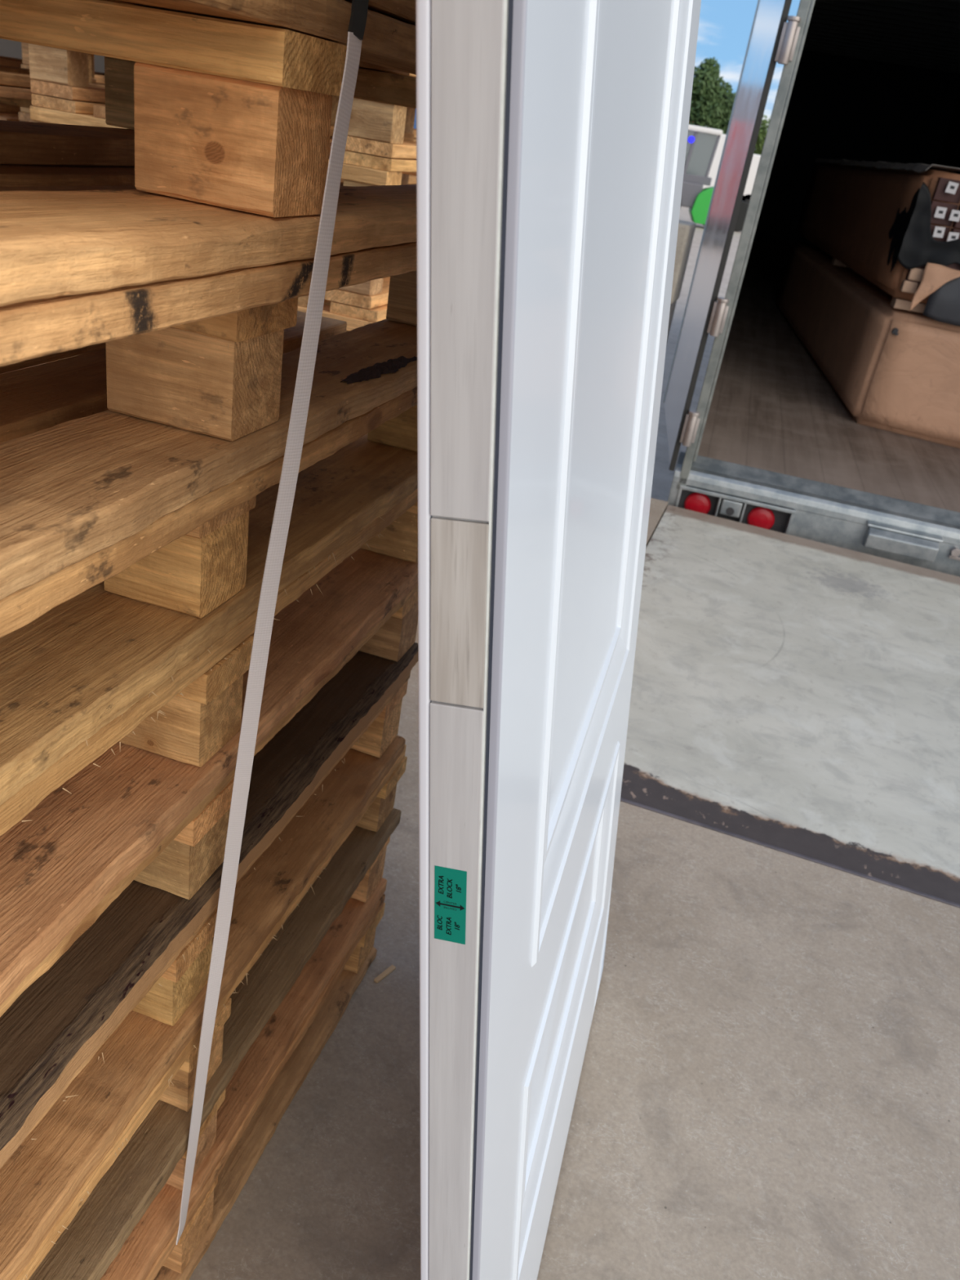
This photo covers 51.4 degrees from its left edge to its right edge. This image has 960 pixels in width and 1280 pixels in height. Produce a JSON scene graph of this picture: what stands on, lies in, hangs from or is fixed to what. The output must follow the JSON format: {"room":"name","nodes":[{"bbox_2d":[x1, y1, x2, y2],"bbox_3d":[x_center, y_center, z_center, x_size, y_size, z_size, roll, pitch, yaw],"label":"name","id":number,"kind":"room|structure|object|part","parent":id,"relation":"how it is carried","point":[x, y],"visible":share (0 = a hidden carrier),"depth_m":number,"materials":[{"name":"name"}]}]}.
{"room":"warehouse loading dock","nodes":[
{"label":"warehouse loading dock","id":0,"kind":"room"},
{"bbox_2d":[0,38,105,72],"bbox_3d":[-3.236,-3.924,5.407,4.650,3.400,0.200,16,28,12],"label":"wall","id":1,"kind":"structure","parent":0,"point":[9,48],"depth_m":5.38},
{"bbox_2d":[189,497,959,1279],"bbox_3d":[-1.353,2.302,-0.918,19.000,1.150,12.000,16,28,12],"label":"floor","id":2,"kind":"structure","parent":0,"point":[768,1088],"depth_m":1.48,"materials":[{"name":"concrete"}]},
{"bbox_2d":[145,893,385,1279],"bbox_3d":[-0.695,0.561,1.220,0.810,0.136,1.064,16,28,12],"label":"wooden pallet","id":3,"kind":"object","parent":2,"relation":"on","point":[218,1195],"visible":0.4,"depth_m":1.30,"materials":[{"name":"brown wood"}]},
{"bbox_2d":[99,835,390,1279],"bbox_3d":[-0.675,0.435,1.161,0.812,0.140,1.063,16,28,12],"label":"wooden pallet","id":4,"kind":"object","parent":3,"relation":"on","point":[135,1260],"visible":0.21,"depth_m":1.21,"materials":[{"name":"brown wood"}]},
{"bbox_2d":[15,744,407,1279],"bbox_3d":[-0.648,0.317,1.087,0.814,0.140,1.063,16,28,11],"label":"wooden pallet","id":5,"kind":"object","parent":4,"relation":"on","point":[121,1189],"visible":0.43,"depth_m":1.00,"materials":[{"name":"brown wood"}]},
{"bbox_2d":[0,671,410,1279],"bbox_3d":[-0.633,0.205,1.008,0.826,0.152,1.063,16,28,12],"label":"wooden pallet","id":6,"kind":"object","parent":5,"relation":"on","point":[40,1180],"visible":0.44,"depth_m":0.91,"materials":[{"name":"brown wood"}]},
{"bbox_2d":[0,584,417,1168],"bbox_3d":[-0.604,0.074,0.955,0.823,0.149,1.064,16,28,12],"label":"wooden pallet","id":7,"kind":"object","parent":6,"relation":"on","point":[63,1011],"visible":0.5,"depth_m":0.85,"materials":[{"name":"brown wood"}]},
{"bbox_2d":[0,363,417,1005],"bbox_3d":[-0.580,-0.054,0.889,0.817,0.140,1.064,16,28,12],"label":"wooden pallet","id":8,"kind":"object","parent":7,"relation":"on","point":[75,831],"visible":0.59,"depth_m":0.78,"materials":[{"name":"brown wood"}]},
{"bbox_2d":[0,311,417,805],"bbox_3d":[-0.552,-0.165,0.816,0.830,0.153,1.065,16,28,12],"label":"wooden pallet","id":9,"kind":"object","parent":8,"relation":"on","point":[82,644],"visible":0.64,"depth_m":0.72,"materials":[{"name":"brown wood"}]},
{"bbox_2d":[0,164,417,600],"bbox_3d":[-0.508,-0.284,0.734,0.832,0.140,1.063,16,28,12],"label":"wooden pallet","id":10,"kind":"object","parent":9,"relation":"on","point":[201,383],"visible":0.62,"depth_m":0.63,"materials":[{"name":"brown wood"}]},
{"bbox_2d":[0,0,416,306],"bbox_3d":[-0.474,-0.399,0.656,0.810,0.140,1.064,16,28,12],"label":"wooden pallet","id":11,"kind":"object","parent":10,"relation":"on","point":[226,140],"visible":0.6,"depth_m":0.55,"materials":[{"name":"brown wood"}]},
{"bbox_2d":[344,0,416,26],"bbox_3d":[-0.453,-0.525,0.594,0.810,0.140,1.064,16,28,12],"label":"wooden pallet","id":12,"kind":"object","parent":11,"relation":"on","point":[404,11],"visible":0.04,"depth_m":0.64,"materials":[{"name":"brown wood"}]},
{"bbox_2d":[176,0,368,1244],"bbox_3d":[-0.172,0.073,0.762,0.092,1.249,0.053,10,27,0],"label":"strap","id":13,"kind":"object","parent":12,"relation":"hanging from","point":[295,441],"visible":1,"depth_m":0.70,"materials":[{"name":"white plastic"}]},
{"bbox_2d":[373,964,395,982],"bbox_3d":[-0.152,0.533,1.595,0.008,0.004,0.044,26,31,29],"label":"wood splinter","id":14,"kind":"object","parent":2,"relation":"on","point":[392,967],"visible":1,"depth_m":1.59,"materials":[{"name":"brown wood"}]},
{"bbox_2d":[415,0,701,1279],"bbox_3d":[0.100,-0.193,0.867,0.309,2.020,0.853,15,28,9],"label":"door slab","id":15,"kind":"structure","parent":2,"relation":"on","point":[552,135],"depth_m":0.61,"materials":[{"name":"white"}]},
{"bbox_2d":[620,504,959,908],"bbox_3d":[1.488,0.205,2.814,2.273,0.053,2.054,16,28,12],"label":"dock leveler","id":16,"kind":"object","parent":2,"relation":"on","point":[797,696],"visible":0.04,"depth_m":2.63,"materials":[{"name":"grey metal"}]},
{"bbox_3d":[-0.560,-0.305,2.920,0.809,0.136,1.064,16,28,11],"label":"wooden pallet","id":17,"kind":"object","parent":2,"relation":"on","visible":0},
{"bbox_3d":[-0.525,-0.433,2.870,0.811,0.140,1.063,16,28,12],"label":"wooden pallet","id":18,"kind":"object","parent":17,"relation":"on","visible":0},
{"bbox_3d":[-0.517,-0.560,2.806,0.810,0.140,1.064,16,28,11],"label":"wooden pallet","id":19,"kind":"object","parent":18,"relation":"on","visible":0},
{"bbox_3d":[-0.496,-0.679,2.732,0.810,0.140,1.063,16,28,12],"label":"wooden pallet","id":20,"kind":"object","parent":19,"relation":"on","visible":0},
{"bbox_3d":[-0.460,-0.799,2.664,0.809,0.140,1.063,16,28,12],"label":"wooden pallet","id":21,"kind":"object","parent":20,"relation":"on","visible":0},
{"bbox_2d":[297,295,387,331],"bbox_3d":[-0.442,-0.927,2.604,0.810,0.140,1.063,16,28,12],"label":"wooden pallet","id":22,"kind":"object","parent":21,"relation":"on","point":[355,317],"visible":0.03,"depth_m":2.06,"materials":[{"name":"brown wood"}]},
{"bbox_2d":[324,276,390,309],"bbox_3d":[-0.433,-1.055,2.542,0.808,0.140,1.063,16,28,12],"label":"wooden pallet","id":23,"kind":"object","parent":22,"relation":"on","point":[371,294],"visible":0.02,"depth_m":2.04,"materials":[{"name":"brown wood"}]},
{"bbox_2d":[30,93,416,186],"bbox_3d":[-0.400,-1.171,2.467,0.810,0.140,1.063,16,28,12],"label":"wooden pallet","id":24,"kind":"object","parent":23,"relation":"on","point":[359,169],"visible":0.12,"depth_m":2.03,"materials":[{"name":"brown wood"}]},
{"bbox_2d":[28,43,416,159],"bbox_3d":[-0.381,-1.297,2.404,0.809,0.140,1.064,16,28,12],"label":"wooden pallet","id":25,"kind":"object","parent":24,"relation":"on","point":[375,128],"visible":0.06,"depth_m":2.02,"materials":[{"name":"brown wood"}]},
{"bbox_2d":[408,73,416,77],"bbox_3d":[-0.356,-1.420,2.336,0.808,0.140,1.063,16,28,11],"label":"wooden pallet","id":26,"kind":"object","parent":25,"relation":"on","point":[411,74],"visible":0.02,"depth_m":1.88,"materials":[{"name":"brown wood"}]},
{"bbox_3d":[-1.495,-0.492,2.973,0.809,0.136,1.063,16,28,12],"label":"wooden pallet","id":27,"kind":"object","parent":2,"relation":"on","visible":0},
{"bbox_3d":[-1.465,-0.619,2.920,0.810,0.140,1.064,16,28,12],"label":"wooden pallet","id":28,"kind":"object","parent":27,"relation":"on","visible":0},
{"bbox_3d":[-1.458,-0.748,2.859,0.811,0.140,1.064,16,28,12],"label":"wooden pallet","id":29,"kind":"object","parent":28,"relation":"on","visible":0},
{"bbox_3d":[-1.438,-0.871,2.790,0.809,0.140,1.064,16,28,12],"label":"wooden pallet","id":30,"kind":"object","parent":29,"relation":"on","visible":0},
{"bbox_3d":[-1.409,-0.985,2.708,0.811,0.140,1.064,16,28,11],"label":"wooden pallet","id":31,"kind":"object","parent":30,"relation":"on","visible":0},
{"bbox_3d":[-1.379,-1.113,2.654,0.810,0.140,1.063,16,28,12],"label":"wooden pallet","id":32,"kind":"object","parent":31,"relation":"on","visible":0},
{"bbox_3d":[-1.364,-1.239,2.591,0.810,0.140,1.063,16,28,11],"label":"wooden pallet","id":33,"kind":"object","parent":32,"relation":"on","visible":0},
{"bbox_2d":[0,84,93,115],"bbox_3d":[-1.339,-1.359,2.519,0.810,0.140,1.064,16,28,11],"label":"wooden pallet","id":34,"kind":"object","parent":33,"relation":"on","point":[20,96],"visible":0.06,"depth_m":2.23,"materials":[{"name":"brown wood"}]},
{"bbox_2d":[0,53,105,88],"bbox_3d":[-1.320,-1.487,2.460,0.810,0.140,1.063,16,28,12],"label":"wooden pallet","id":35,"kind":"object","parent":34,"relation":"on","point":[9,75],"visible":0.09,"depth_m":2.30,"materials":[{"name":"brown wood"}]},
{"bbox_3d":[-0.662,-0.991,4.198,0.811,0.136,1.063,16,28,12],"label":"wooden pallet","id":36,"kind":"object","parent":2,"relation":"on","visible":0},
{"bbox_3d":[-0.641,-1.110,4.126,0.811,0.140,1.063,16,28,12],"label":"wooden pallet","id":37,"kind":"object","parent":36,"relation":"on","visible":0},
{"bbox_3d":[-0.617,-1.238,4.071,0.810,0.140,1.064,16,28,12],"label":"wooden pallet","id":38,"kind":"object","parent":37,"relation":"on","visible":0},
{"bbox_3d":[-0.581,-1.356,3.997,0.809,0.140,1.064,16,28,12],"label":"wooden pallet","id":39,"kind":"object","parent":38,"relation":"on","visible":0},
{"bbox_3d":[-0.568,-1.480,3.930,0.810,0.140,1.064,16,28,11],"label":"wooden pallet","id":40,"kind":"object","parent":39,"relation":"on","visible":0},
{"bbox_3d":[-0.537,-1.607,3.873,0.808,0.140,1.063,16,28,12],"label":"wooden pallet","id":41,"kind":"object","parent":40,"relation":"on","visible":0},
{"bbox_3d":[-0.530,-1.730,3.801,0.809,0.140,1.063,16,28,11],"label":"wooden pallet","id":42,"kind":"object","parent":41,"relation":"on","visible":0},
{"bbox_2d":[408,137,416,183],"bbox_3d":[-0.510,-1.861,3.750,0.809,0.140,1.063,16,28,12],"label":"wooden pallet","id":43,"kind":"object","parent":42,"relation":"on","point":[412,179],"visible":0.02,"depth_m":3.43,"materials":[{"name":"brown wood"}]},
{"bbox_2d":[410,128,416,138],"bbox_3d":[-0.491,-1.978,3.670,0.809,0.140,1.063,16,28,12],"label":"wooden pallet","id":44,"kind":"object","parent":43,"relation":"on","point":[415,130],"visible":0.02,"depth_m":3.34,"materials":[{"name":"brown wood"}]},
{"bbox_3d":[-1.771,-1.209,4.252,0.809,0.136,1.064,16,28,12],"label":"wooden pallet","id":45,"kind":"object","parent":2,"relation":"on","visible":0},
{"bbox_3d":[-1.752,-1.330,4.185,0.809,0.140,1.064,16,28,12],"label":"wooden pallet","id":46,"kind":"object","parent":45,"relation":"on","visible":0},
{"bbox_3d":[-1.728,-1.454,4.120,0.809,0.140,1.064,16,28,11],"label":"wooden pallet","id":47,"kind":"object","parent":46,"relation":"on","visible":0},
{"bbox_3d":[-1.715,-1.581,4.058,0.810,0.140,1.064,16,28,12],"label":"wooden pallet","id":48,"kind":"object","parent":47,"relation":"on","visible":0},
{"bbox_3d":[-1.692,-1.698,3.981,0.809,0.140,1.063,16,28,12],"label":"wooden pallet","id":49,"kind":"object","parent":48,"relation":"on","visible":0},
{"bbox_3d":[-1.681,-1.825,3.917,0.809,0.140,1.064,16,28,12],"label":"wooden pallet","id":50,"kind":"object","parent":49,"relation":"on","visible":0},
{"bbox_2d":[0,111,25,121],"bbox_3d":[-1.662,-1.953,3.858,0.809,0.140,1.063,16,28,12],"label":"wooden pallet","id":51,"kind":"object","parent":50,"relation":"on","point":[8,116],"visible":0.02,"depth_m":3.42,"materials":[{"name":"brown wood"}]},
{"bbox_2d":[0,102,32,122],"bbox_3d":[-1.641,-2.074,3.788,0.810,0.140,1.064,16,28,12],"label":"wooden pallet","id":52,"kind":"object","parent":51,"relation":"on","point":[24,113],"visible":0.04,"depth_m":3.30,"materials":[{"name":"brown wood"}]},
{"bbox_2d":[0,42,105,84],"bbox_3d":[-1.603,-2.192,3.716,0.809,0.140,1.064,16,28,11],"label":"wooden pallet","id":53,"kind":"object","parent":52,"relation":"on","point":[24,63],"visible":0.03,"depth_m":3.46,"materials":[{"name":"brown wood"}]},
{"label":"outside","id":54,"kind":"structure","parent":0,"visible":0},
{"bbox_2d":[650,206,741,502],"bbox_3d":[38.618,-49.301,112.377,300.000,0.300,250.500,16,28,12],"label":"yard","id":55,"kind":"structure","parent":54,"point":[663,477],"depth_m":13.37,"materials":[{"name":"concrete"}]},
{"bbox_2d":[413,108,416,128],"bbox_3d":[-2.574,-21.775,42.261,2.200,3.394,2.400,10,27,0],"label":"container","id":56,"kind":"object","parent":55,"relation":"on","point":[415,122],"visible":0.02,"depth_m":41.13,"materials":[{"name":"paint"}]},
{"bbox_2d":[666,220,695,344],"bbox_3d":[0.493,-0.621,4.183,0.277,2.150,0.200,16,28,12],"label":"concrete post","id":57,"kind":"object","parent":55,"relation":"on","point":[686,231],"visible":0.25,"depth_m":3.67,"materials":[{"name":"grey concrete"}]},
{"bbox_2d":[688,56,736,134],"bbox_3d":[13.857,-31.430,61.405,4.717,7.693,3.247,10,27,0],"label":"broadleaf tree","id":58,"kind":"object","parent":55,"relation":"on","point":[711,107],"visible":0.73,"depth_m":60.11,"materials":[{"name":"green plant"}]},
{"bbox_2d":[680,124,748,231],"bbox_3d":[8.537,-17.239,37.324,4.263,3.296,2.160,10,27,0],"label":"truck","id":59,"kind":"object","parent":55,"relation":"on","point":[702,142],"visible":0.34,"depth_m":36.71,"materials":[{"name":"white paint"}]},
{"bbox_2d":[688,136,694,142],"bbox_3d":[7.662,-18.151,36.189,0.230,0.230,0.090,10,27,0],"label":"warning lamp","id":60,"kind":"object","parent":59,"relation":"attached to","point":[691,139],"depth_m":36.16,"materials":[{"name":"blue plastic"}]},
{"bbox_3d":[7.715,-18.039,37.203,1.978,1.670,1.620,10,27,0],"label":"cab frame","id":61,"kind":"part","parent":59,"relation":"part of","materials":[{"name":"white metal"}]},
{"bbox_2d":[702,133,725,188],"bbox_3d":[11.885,-24.466,52.015,2.600,3.494,2.400,10,27,0],"label":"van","id":62,"kind":"object","parent":55,"relation":"on","point":[713,170],"visible":0.02,"depth_m":50.74,"materials":[{"name":"paint"}]},
{"bbox_2d":[742,154,760,203],"bbox_3d":[14.986,-25.991,56.596,2.600,2.894,2.400,10,27,0],"label":"van","id":63,"kind":"object","parent":55,"relation":"on","point":[756,157],"visible":0.1,"depth_m":55.41,"materials":[{"name":"paint"}]},
{"bbox_2d":[753,115,769,155],"bbox_3d":[22.042,-37.716,77.960,4.683,5.984,3.375,10,27,0],"label":"tree","id":64,"kind":"object","parent":55,"relation":"on","point":[762,131],"visible":0.18,"depth_m":76.60,"materials":[{"name":"green plant"}]},
{"bbox_2d":[662,0,959,577],"bbox_3d":[3.655,-3.825,9.223,2.657,4.090,13.506,14,28,9],"label":"trailer","id":65,"kind":"object","parent":55,"relation":"on","point":[771,444],"visible":0.75,"depth_m":4.52,"materials":[{"name":"grey metal"}]},
{"bbox_2d":[684,492,711,514],"bbox_3d":[0.864,-0.535,3.966,0.104,0.104,0.024,14,28,9],"label":"tail light","id":66,"kind":"object","parent":65,"relation":"attached to","point":[694,501],"depth_m":3.95,"materials":[{"name":"red plastic"}]},
{"bbox_3d":[1.039,-2.112,3.795,0.018,2.720,1.118,11,27,3],"label":"door","id":67,"kind":"part","parent":65,"relation":"part of","materials":[{"name":"silver metal"}]},
{"bbox_2d":[719,497,742,517],"bbox_3d":[0.988,-0.524,3.926,0.079,0.062,0.049,14,28,9],"label":"lamp","id":68,"kind":"object","parent":65,"relation":"attached to","point":[728,507],"depth_m":3.90,"materials":[{"name":"white plastic"}]},
{"bbox_2d":[675,484,795,534],"bbox_3d":[0.998,-0.502,3.934,0.453,0.140,0.058,14,28,9],"label":"light","id":69,"kind":"object","parent":65,"relation":"attached to","point":[757,511],"depth_m":3.91,"materials":[{"name":"red plastic"}]},
{"bbox_3d":[1.022,-1.864,3.315,0.046,2.860,0.100,14,28,9],"label":"post","id":70,"kind":"part","parent":65,"relation":"part of","materials":[{"name":"silver metal"}]},
{"bbox_2d":[746,506,774,529],"bbox_3d":[1.105,-0.473,3.926,0.104,0.104,0.024,14,28,9],"label":"tail light","id":71,"kind":"object","parent":65,"relation":"attached to","point":[757,516],"depth_m":3.92,"materials":[{"name":"red plastic"}]},
{"bbox_3d":[1.945,-0.275,3.810,2.480,0.339,0.110,14,28,9],"label":"sill","id":72,"kind":"part","parent":65,"relation":"part of","materials":[{"name":"grey metal"}]},
{"bbox_2d":[775,240,959,448],"bbox_3d":[2.768,-2.033,6.479,1.159,0.545,4.510,12,27,5],"label":"cardboard box","id":73,"kind":"object","parent":65,"relation":"on","point":[897,371],"visible":0.78,"depth_m":4.87,"materials":[{"name":"brown cardboard"}]},
{"bbox_2d":[831,257,848,267],"bbox_3d":[2.815,-2.343,6.425,1.080,0.042,0.090,12,27,5],"label":"board","id":74,"kind":"object","parent":73,"relation":"on","point":[834,262],"visible":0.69,"depth_m":6.43,"materials":[{"name":"brown wood"}]},
{"bbox_2d":[890,297,925,313],"bbox_3d":[2.479,-1.484,4.673,1.080,0.042,0.090,12,27,5],"label":"board","id":75,"kind":"object","parent":73,"relation":"on","point":[896,303],"visible":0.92,"depth_m":4.67,"materials":[{"name":"brown wood"}]},
{"bbox_2d":[796,158,959,326],"bbox_3d":[2.807,-2.507,6.123,1.191,0.635,4.364,12,27,5],"label":"cardboard box","id":76,"kind":"object","parent":75,"relation":"on","point":[896,225],"visible":1,"depth_m":4.84,"materials":[{"name":"brown cardboard"}]}
]}

